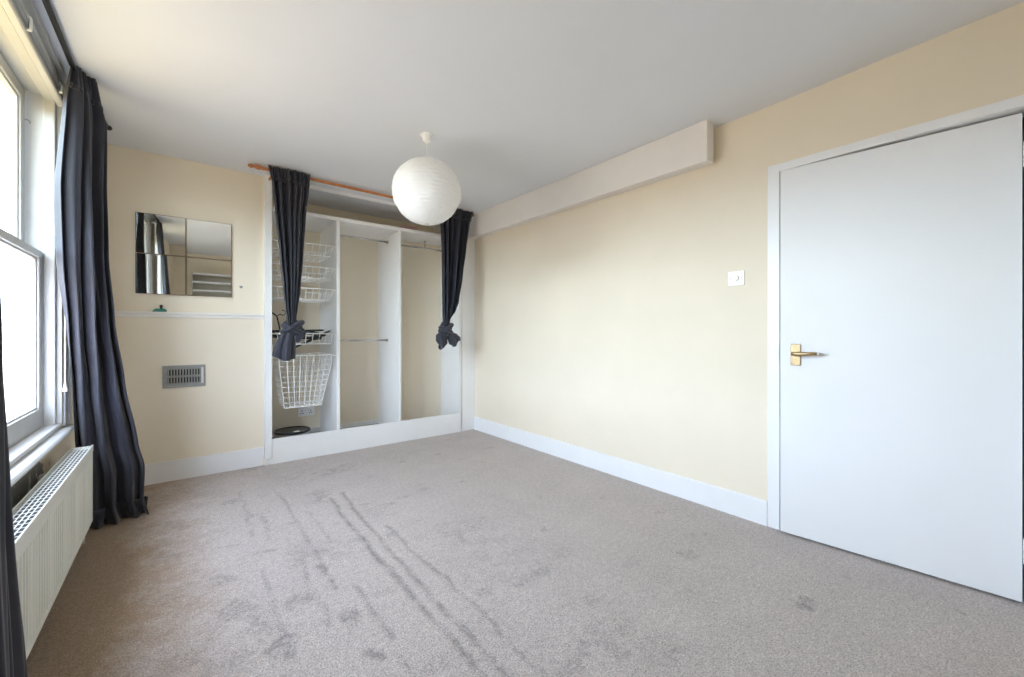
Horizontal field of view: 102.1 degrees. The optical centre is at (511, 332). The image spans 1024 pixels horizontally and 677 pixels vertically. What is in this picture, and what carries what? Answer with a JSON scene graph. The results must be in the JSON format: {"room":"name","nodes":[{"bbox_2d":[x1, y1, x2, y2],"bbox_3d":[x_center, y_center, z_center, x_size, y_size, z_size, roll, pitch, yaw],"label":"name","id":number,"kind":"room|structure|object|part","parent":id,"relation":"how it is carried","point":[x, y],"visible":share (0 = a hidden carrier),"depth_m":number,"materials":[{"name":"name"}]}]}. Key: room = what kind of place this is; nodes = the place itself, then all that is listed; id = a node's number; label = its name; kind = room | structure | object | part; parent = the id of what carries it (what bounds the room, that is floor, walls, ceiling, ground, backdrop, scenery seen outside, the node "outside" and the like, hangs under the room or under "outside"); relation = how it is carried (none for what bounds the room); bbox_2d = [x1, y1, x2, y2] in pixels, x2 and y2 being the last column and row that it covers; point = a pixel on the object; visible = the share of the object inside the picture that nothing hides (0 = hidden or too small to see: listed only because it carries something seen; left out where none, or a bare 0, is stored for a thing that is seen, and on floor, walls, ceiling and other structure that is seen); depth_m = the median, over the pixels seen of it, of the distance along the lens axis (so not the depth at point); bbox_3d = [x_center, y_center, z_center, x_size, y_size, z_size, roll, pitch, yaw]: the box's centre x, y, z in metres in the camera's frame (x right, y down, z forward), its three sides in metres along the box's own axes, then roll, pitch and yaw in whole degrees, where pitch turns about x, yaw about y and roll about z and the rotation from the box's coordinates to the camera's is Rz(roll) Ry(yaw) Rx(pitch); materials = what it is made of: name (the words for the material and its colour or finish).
{"room":"empty bedroom","nodes":[
{"label":"empty bedroom","id":0,"kind":"room"},
{"bbox_2d":[11,397,74,514],"bbox_3d":[-1.400,-0.125,0.822,0.165,2.470,5.270,0,0,-39],"label":"wall","id":1,"kind":"structure","parent":0,"point":[30,479],"depth_m":1.87,"materials":[{"name":"paint"}]},
{"bbox_2d":[0,2,73,486],"bbox_3d":[-1.893,-0.357,1.481,0.214,1.825,1.875,0,0,-39],"label":"window","id":2,"kind":"structure","parent":1,"relation":"in","point":[40,419],"depth_m":2.06,"materials":[{"name":"paint"}]},
{"bbox_3d":[-1.946,-0.790,1.424,0.043,0.836,1.603,0,0,-39],"label":"sash","id":3,"kind":"part","parent":2,"relation":"part of","materials":[{"name":"paint"}]},
{"bbox_3d":[-1.900,0.037,1.460,0.045,0.895,1.603,0,0,-39],"label":"sash","id":4,"kind":"part","parent":2,"relation":"part of","materials":[{"name":"paint"}]},
{"bbox_3d":[-1.907,-0.350,1.460,0.166,1.760,1.660,0,0,-39],"label":"frame","id":5,"kind":"part","parent":2,"relation":"part of","materials":[{"name":"paint"}]},
{"bbox_2d":[0,0,67,391],"bbox_3d":[-1.815,-0.457,1.521,0.057,1.530,1.642,0,0,-39],"label":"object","id":6,"kind":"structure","parent":2,"relation":"attached to","point":[23,23],"depth_m":1.71,"materials":[{"name":"paint"}]},
{"bbox_3d":[-2.324,-0.450,2.153,0.009,1.440,0.004,0,0,40],"label":"pull cord","id":7,"kind":"part","parent":6,"relation":"part of","materials":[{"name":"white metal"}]},
{"bbox_3d":[-1.849,0.513,1.516,0.102,0.083,1.875,0,0,-39],"label":"sill","id":8,"kind":"part","parent":2,"relation":"part of","materials":[{"name":"paint"}]},
{"bbox_3d":[-1.831,-0.390,1.520,0.036,1.760,1.810,0,0,-39],"label":"architrave","id":9,"kind":"part","parent":2,"relation":"part of","materials":[{"name":"paint"}]},
{"bbox_2d":[19,0,66,90],"bbox_3d":[-1.813,-1.261,1.509,0.045,0.066,1.780,0,0,-39],"label":"batten","id":10,"kind":"object","parent":1,"relation":"attached to","point":[28,6],"depth_m":1.79,"materials":[{"name":"paint"}]},
{"bbox_2d":[12,445,92,659],"bbox_3d":[-1.781,0.837,1.547,0.141,0.515,1.485,0,0,-39],"label":"radiator","id":11,"kind":"object","parent":1,"relation":"attached to","point":[50,529],"visible":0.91,"depth_m":1.48,"materials":[{"name":"white metal"}]},
{"bbox_2d":[12,445,92,552],"bbox_3d":[-1.757,0.596,1.566,0.079,0.033,1.400,0,0,-39],"label":"grille","id":12,"kind":"object","parent":11,"relation":"attached to","point":[26,521],"depth_m":1.51,"materials":[{"name":"white metal"}]},
{"bbox_3d":[-2.191,0.777,2.111,0.075,0.387,0.005,0,0,-39],"label":"panel","id":13,"kind":"part","parent":11,"relation":"part of","materials":[{"name":"white metal"}]},
{"bbox_2d":[42,0,111,130],"bbox_3d":[-1.751,-1.266,1.526,0.164,0.052,2.558,0,0,-39],"label":"pole","id":14,"kind":"object","parent":1,"relation":"attached to","point":[46,3],"visible":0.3,"depth_m":1.76,"materials":[{"name":"black"}]},
{"bbox_2d":[0,285,27,676],"bbox_3d":[-1.162,-0.089,0.870,0.135,2.352,0.685,0,0,-41],"label":"window curtain","id":15,"kind":"object","parent":14,"relation":"hanging from","point":[13,663],"visible":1,"depth_m":0.95,"materials":[{"name":"fabric"}]},
{"bbox_2d":[54,66,148,528],"bbox_3d":[-2.241,-0.100,2.227,0.224,2.372,0.562,0,0,-9],"label":"window curtain","id":16,"kind":"object","parent":14,"relation":"hanging from","point":[102,413],"visible":0.99,"depth_m":2.17,"materials":[{"name":"fabric"}]},
{"bbox_2d":[107,144,433,463],"bbox_3d":[-1.885,-0.125,3.977,3.410,2.470,0.670,0,0,-39],"label":"wall","id":17,"kind":"structure","parent":0,"point":[225,414],"depth_m":3.23,"materials":[{"name":"beige paint"}]},
{"bbox_2d":[135,212,185,256],"bbox_3d":[-2.547,-0.710,3.007,0.279,0.285,0.013,0,1,-37],"label":"tile","id":18,"kind":"structure","parent":17,"relation":"attached to","point":[154,233],"depth_m":3.00,"materials":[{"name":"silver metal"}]},
{"bbox_2d":[135,253,185,294],"bbox_3d":[-2.547,-0.420,3.007,0.279,0.285,0.013,0,0,-37],"label":"tile","id":19,"kind":"structure","parent":17,"relation":"attached to","point":[154,273],"depth_m":3.00,"materials":[{"name":"silver metal"}]},
{"bbox_2d":[162,364,204,387],"bbox_3d":[-2.448,0.326,3.094,0.252,0.164,0.010,0,0,-39],"label":"air vent","id":20,"kind":"object","parent":17,"relation":"in","point":[176,376],"visible":1,"depth_m":3.09,"materials":[{"name":"metal"}]},
{"bbox_3d":[-2.447,0.324,3.094,0.198,0.120,0.003,0,0,-39],"label":"slotted plate","id":21,"kind":"part","parent":20,"relation":"part of","materials":[{"name":"metal"}]},
{"bbox_2d":[115,311,263,318],"bbox_3d":[-2.442,-0.130,3.086,1.027,0.040,0.030,0,0,-39],"label":"ledge","id":22,"kind":"object","parent":17,"relation":"attached to","point":[117,313],"visible":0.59,"depth_m":3.09,"materials":[{"name":"paint"}]},
{"bbox_2d":[152,305,166,311],"bbox_3d":[-2.550,-0.175,2.996,0.082,0.050,0.024,0,0,-39],"label":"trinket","id":23,"kind":"object","parent":22,"relation":"on","point":[161,306],"visible":1,"depth_m":2.99,"materials":[{"name":"teal"}]},
{"bbox_2d":[144,447,263,485],"bbox_3d":[-2.447,1.021,3.091,1.026,0.158,0.016,0,0,-39],"label":"baseboard","id":24,"kind":"structure","parent":17,"relation":"attached to","point":[160,472],"depth_m":3.15,"materials":[{"name":"white paint"}]},
{"bbox_2d":[186,218,230,260],"bbox_3d":[-2.326,-0.710,3.184,0.279,0.285,0.013,0,0,-38],"label":"tile","id":25,"kind":"structure","parent":17,"relation":"attached to","point":[204,239],"depth_m":3.17,"materials":[{"name":"silver metal"}]},
{"bbox_2d":[186,257,230,296],"bbox_3d":[-2.326,-0.420,3.184,0.279,0.285,0.013,0,0,-39],"label":"mirror","id":26,"kind":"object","parent":17,"relation":"attached to","point":[204,277],"depth_m":3.17,"materials":[{"name":"silver mirror"}]},
{"bbox_2d":[298,406,313,416],"bbox_3d":[-2.046,0.785,4.114,0.150,0.086,0.015,0,0,-39],"label":"wall socket","id":27,"kind":"object","parent":17,"relation":"attached to","point":[304,411],"visible":0.99,"depth_m":4.11,"materials":[{"name":"white plastic"}]},
{"bbox_2d":[0,0,1023,227],"bbox_3d":[0.020,-1.363,2.254,4.740,0.195,5.740,0,0,-39],"label":"ceiling","id":28,"kind":"structure","parent":0,"point":[517,98],"depth_m":2.04,"materials":[{"name":"paint"}]},
{"bbox_2d":[392,131,460,225],"bbox_3d":[-0.552,-0.990,2.680,0.438,0.581,0.438,0,0,-39],"label":"pendant lamp","id":29,"kind":"object","parent":28,"relation":"hanging from","point":[425,190],"visible":1,"depth_m":2.53,"materials":[{"name":"white paper"}]},
{"bbox_2d":[26,429,1023,676],"bbox_3d":[-0.080,1.092,1.816,3.240,0.006,5.040,0,0,-39],"label":"floor","id":30,"kind":"structure","parent":0,"point":[468,553],"depth_m":1.75,"materials":[{"name":"grey carpet"}]},
{"bbox_2d":[264,175,474,465],"bbox_3d":[-1.398,-0.102,4.256,2.059,2.384,0.602,0,0,-39],"label":"wardrobe","id":31,"kind":"object","parent":30,"relation":"on","point":[425,390],"visible":0.76,"depth_m":4.35,"materials":[{"name":"white wood"}]},
{"bbox_3d":[-2.018,-0.102,3.422,0.051,2.384,0.072,0,0,-39],"label":"post","id":32,"kind":"part","parent":31,"relation":"part of","materials":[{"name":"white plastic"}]},
{"bbox_2d":[273,426,310,437],"bbox_3d":[-1.998,0.941,3.766,0.300,0.118,0.300,0,0,-39],"label":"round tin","id":33,"kind":"object","parent":31,"relation":"on","point":[292,430],"visible":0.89,"depth_m":3.71,"materials":[{"name":"black metal"}]},
{"bbox_3d":[-1.998,0.892,3.766,0.268,0.010,0.268,0,0,-39],"label":"plate","id":34,"kind":"part","parent":33,"relation":"part of","materials":[{"name":"black metal"}]},
{"bbox_3d":[-2.157,0.978,4.027,0.545,0.045,0.012,0,0,-39],"label":"skirting","id":35,"kind":"part","parent":31,"relation":"part of","materials":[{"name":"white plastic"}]},
{"bbox_2d":[272,353,334,408],"bbox_3d":[-1.955,0.425,3.774,0.545,0.458,0.420,0,0,-39],"label":"laundry basket","id":36,"kind":"object","parent":31,"relation":"hanging from","point":[277,364],"visible":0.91,"depth_m":3.71,"materials":[{"name":"white metal"}]},
{"bbox_2d":[272,285,335,302],"bbox_3d":[-1.965,-0.342,3.786,0.545,0.106,0.470,0,0,-39],"label":"wire basket","id":37,"kind":"object","parent":31,"relation":"attached to","point":[276,298],"visible":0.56,"depth_m":3.77,"materials":[{"name":"white metal"}]},
{"bbox_2d":[272,262,335,283],"bbox_3d":[-1.965,-0.535,3.786,0.545,0.106,0.470,0,0,-39],"label":"wire basket","id":38,"kind":"object","parent":31,"relation":"attached to","point":[308,279],"visible":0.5,"depth_m":3.77,"materials":[{"name":"white metal"}]},
{"bbox_2d":[272,238,335,262],"bbox_3d":[-1.965,-0.736,3.786,0.545,0.106,0.470,0,0,-39],"label":"wire basket","id":39,"kind":"object","parent":31,"relation":"attached to","point":[333,247],"visible":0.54,"depth_m":3.78,"materials":[{"name":"white metal"}]},
{"bbox_2d":[272,333,335,344],"bbox_3d":[-1.965,0.055,3.786,0.545,0.103,0.470,0,0,-39],"label":"wire basket","id":40,"kind":"object","parent":31,"relation":"attached to","point":[328,334],"visible":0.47,"depth_m":3.73,"materials":[{"name":"white metal"}]},
{"bbox_2d":[272,310,285,334],"bbox_3d":[-2.125,-0.097,3.624,0.041,0.341,0.260,0,0,41],"label":"clothes hanger","id":41,"kind":"object","parent":40,"relation":"in","point":[282,310],"visible":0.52,"depth_m":3.67,"materials":[{"name":"black plastic"}]},
{"bbox_3d":[-2.112,-0.118,3.634,0.013,0.411,0.113,9,40,44],"label":"frame","id":42,"kind":"part","parent":41,"relation":"part of","materials":[{"name":"black plastic"}]},
{"bbox_2d":[272,335,320,339],"bbox_3d":[-1.879,0.042,3.671,0.411,0.049,0.185,0,0,-42],"label":"clothes hanger","id":43,"kind":"object","parent":40,"relation":"in","point":[305,336],"visible":0.38,"depth_m":3.72,"materials":[{"name":"black plastic"}]},
{"bbox_2d":[274,329,323,331],"bbox_3d":[-1.883,-0.011,3.694,0.411,0.036,0.187,0,0,-36],"label":"clothes hanger","id":44,"kind":"object","parent":40,"relation":"in","point":[312,330],"visible":0.38,"depth_m":3.80,"materials":[{"name":"black plastic"}]},
{"bbox_2d":[296,330,329,347],"bbox_3d":[-1.782,0.067,3.730,0.188,0.181,0.374,0,0,39],"label":"clothes hanger","id":45,"kind":"object","parent":40,"relation":"in","point":[317,337],"visible":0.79,"depth_m":3.73,"materials":[{"name":"black plastic"}]},
{"bbox_3d":[-1.483,1.009,4.208,1.825,0.018,0.570,0,0,-39],"label":"board","id":46,"kind":"part","parent":31,"relation":"part of","materials":[{"name":"white wood"}]},
{"bbox_2d":[272,206,440,245],"bbox_3d":[-1.465,-1.028,4.211,1.794,0.033,0.588,0,0,-39],"label":"shelf","id":47,"kind":"object","parent":31,"relation":"attached to","point":[319,223],"depth_m":4.11,"materials":[{"name":"white wood"}]},
{"bbox_3d":[-1.702,0.978,4.391,0.564,0.045,0.012,0,0,-39],"label":"skirting","id":48,"kind":"part","parent":31,"relation":"part of","materials":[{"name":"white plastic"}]},
{"bbox_2d":[248,163,473,216],"bbox_3d":[-1.262,-1.244,3.822,2.022,0.060,0.269,0,0,-39],"label":"pole","id":49,"kind":"object","parent":31,"relation":"attached to","point":[258,167],"visible":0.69,"depth_m":3.49,"materials":[{"name":"orange wood"}]},
{"bbox_2d":[268,165,309,360],"bbox_3d":[-1.742,-0.524,3.243,0.144,1.501,0.294,0,0,41],"label":"curtain","id":50,"kind":"object","parent":49,"relation":"hanging from","point":[290,187],"visible":1,"depth_m":3.23,"materials":[{"name":"fabric"}]},
{"bbox_2d":[436,208,473,349],"bbox_3d":[-0.585,-0.539,4.190,0.144,1.426,0.422,0,0,43],"label":"curtain","id":51,"kind":"object","parent":49,"relation":"hanging from","point":[455,230],"visible":0.96,"depth_m":4.13,"materials":[{"name":"fabric"}]},
{"bbox_3d":[-1.525,0.080,4.168,0.564,0.018,0.018,0,0,-39],"label":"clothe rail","id":52,"kind":"part","parent":31,"relation":"part of","materials":[{"name":"silver metal"}]},
{"bbox_3d":[-1.518,-0.945,4.161,0.564,0.018,0.018,0,0,-39],"label":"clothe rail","id":53,"kind":"part","parent":31,"relation":"part of","materials":[{"name":"silver metal"}]},
{"bbox_2d":[399,225,417,229],"bbox_3d":[-1.062,-1.065,4.225,0.177,0.036,0.100,0,0,-39],"label":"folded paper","id":54,"kind":"object","parent":31,"relation":"on","point":[402,226],"visible":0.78,"depth_m":4.18,"materials":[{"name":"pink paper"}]},
{"bbox_3d":[-1.105,-0.006,4.664,0.664,2.011,0.012,0,0,-39],"label":"panel","id":55,"kind":"part","parent":31,"relation":"part of","materials":[{"name":"beige paint"}]},
{"bbox_3d":[-1.020,-0.932,4.558,0.666,0.018,0.018,0,0,-39],"label":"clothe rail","id":56,"kind":"part","parent":31,"relation":"part of","materials":[{"name":"silver metal"}]},
{"bbox_3d":[-0.765,-0.147,4.787,0.018,2.294,0.560,0,0,-39],"label":"panel","id":57,"kind":"part","parent":31,"relation":"part of","materials":[{"name":"white wood"}]},
{"bbox_3d":[-0.579,-0.122,4.556,0.026,2.344,0.034,0,0,-39],"label":"post","id":58,"kind":"part","parent":31,"relation":"part of","materials":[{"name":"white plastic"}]},
{"bbox_3d":[-0.497,0.019,4.626,0.189,2.142,0.018,0,0,-39],"label":"filler panel","id":59,"kind":"part","parent":31,"relation":"part of","materials":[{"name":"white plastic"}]},
{"bbox_2d":[475,2,1023,500],"bbox_3d":[0.981,-0.125,3.020,0.120,2.470,5.740,0,0,-39],"label":"wall","id":60,"kind":"structure","parent":0,"point":[614,325],"depth_m":2.75,"materials":[{"name":"beige paint"}]},
{"bbox_2d":[468,119,713,238],"bbox_3d":[0.364,-1.161,3.588,0.138,0.266,2.742,0,0,-39],"label":"boxing","id":61,"kind":"structure","parent":60,"relation":"attached to","point":[690,148],"depth_m":3.04,"materials":[{"name":"paint"}]},
{"bbox_2d":[474,417,767,525],"bbox_3d":[0.509,1.025,3.503,0.017,0.150,2.992,0,0,-39],"label":"baseboard","id":62,"kind":"structure","parent":60,"relation":"attached to","point":[744,506],"depth_m":2.95,"materials":[{"name":"white paint"}]},
{"bbox_2d":[728,270,743,285],"bbox_3d":[1.332,-0.323,2.466,0.022,0.086,0.092,0,0,-39],"label":"light switch","id":63,"kind":"object","parent":60,"relation":"attached to","point":[735,278],"visible":1,"depth_m":2.46,"materials":[{"name":"white plastic"}]},
{"bbox_3d":[1.329,-0.323,2.463,0.013,0.037,0.037,0,0,-39],"label":"dimmer knob","id":64,"kind":"part","parent":63,"relation":"part of","materials":[{"name":"white plastic"}]},
{"bbox_2d":[768,95,1023,529],"bbox_3d":[1.796,0.079,1.985,0.136,2.022,0.985,0,0,-39],"label":"door frame","id":65,"kind":"structure","parent":60,"relation":"attached to","point":[1015,105],"depth_m":2.28,"materials":[{"name":"white paint"}]},
{"bbox_3d":[1.461,0.079,2.309,0.016,2.022,0.060,0,0,-39],"label":"jamb moulding","id":66,"kind":"part","parent":65,"relation":"part of","materials":[{"name":"white paint"}]},
{"bbox_3d":[1.767,-0.910,1.925,0.016,0.044,0.928,0,0,-39],"label":"head moulding","id":67,"kind":"part","parent":65,"relation":"part of","materials":[{"name":"white paint"}]},
{"bbox_2d":[780,113,1023,601],"bbox_3d":[1.749,0.100,1.943,0.084,1.956,0.849,0,0,-44],"label":"door","id":68,"kind":"structure","parent":60,"relation":"in","point":[901,262],"depth_m":1.88,"materials":[{"name":"paint"}]},
{"bbox_3d":[1.505,0.118,2.197,0.009,0.113,0.046,0,0,-44],"label":"handle plate","id":69,"kind":"part","parent":68,"relation":"part of","materials":[{"name":"gold metal"}]},
{"bbox_3d":[1.516,0.112,2.148,0.042,0.024,0.112,0,0,-39],"label":"lever","id":70,"kind":"part","parent":68,"relation":"part of","materials":[{"name":"gold metal"}]},
{"bbox_2d":[1022,117,1023,598],"bbox_3d":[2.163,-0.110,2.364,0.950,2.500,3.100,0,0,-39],"label":"door frame","id":71,"kind":"structure","parent":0,"point":[1022,117],"depth_m":2.26,"materials":[{"name":"beige paint"}]}
]}

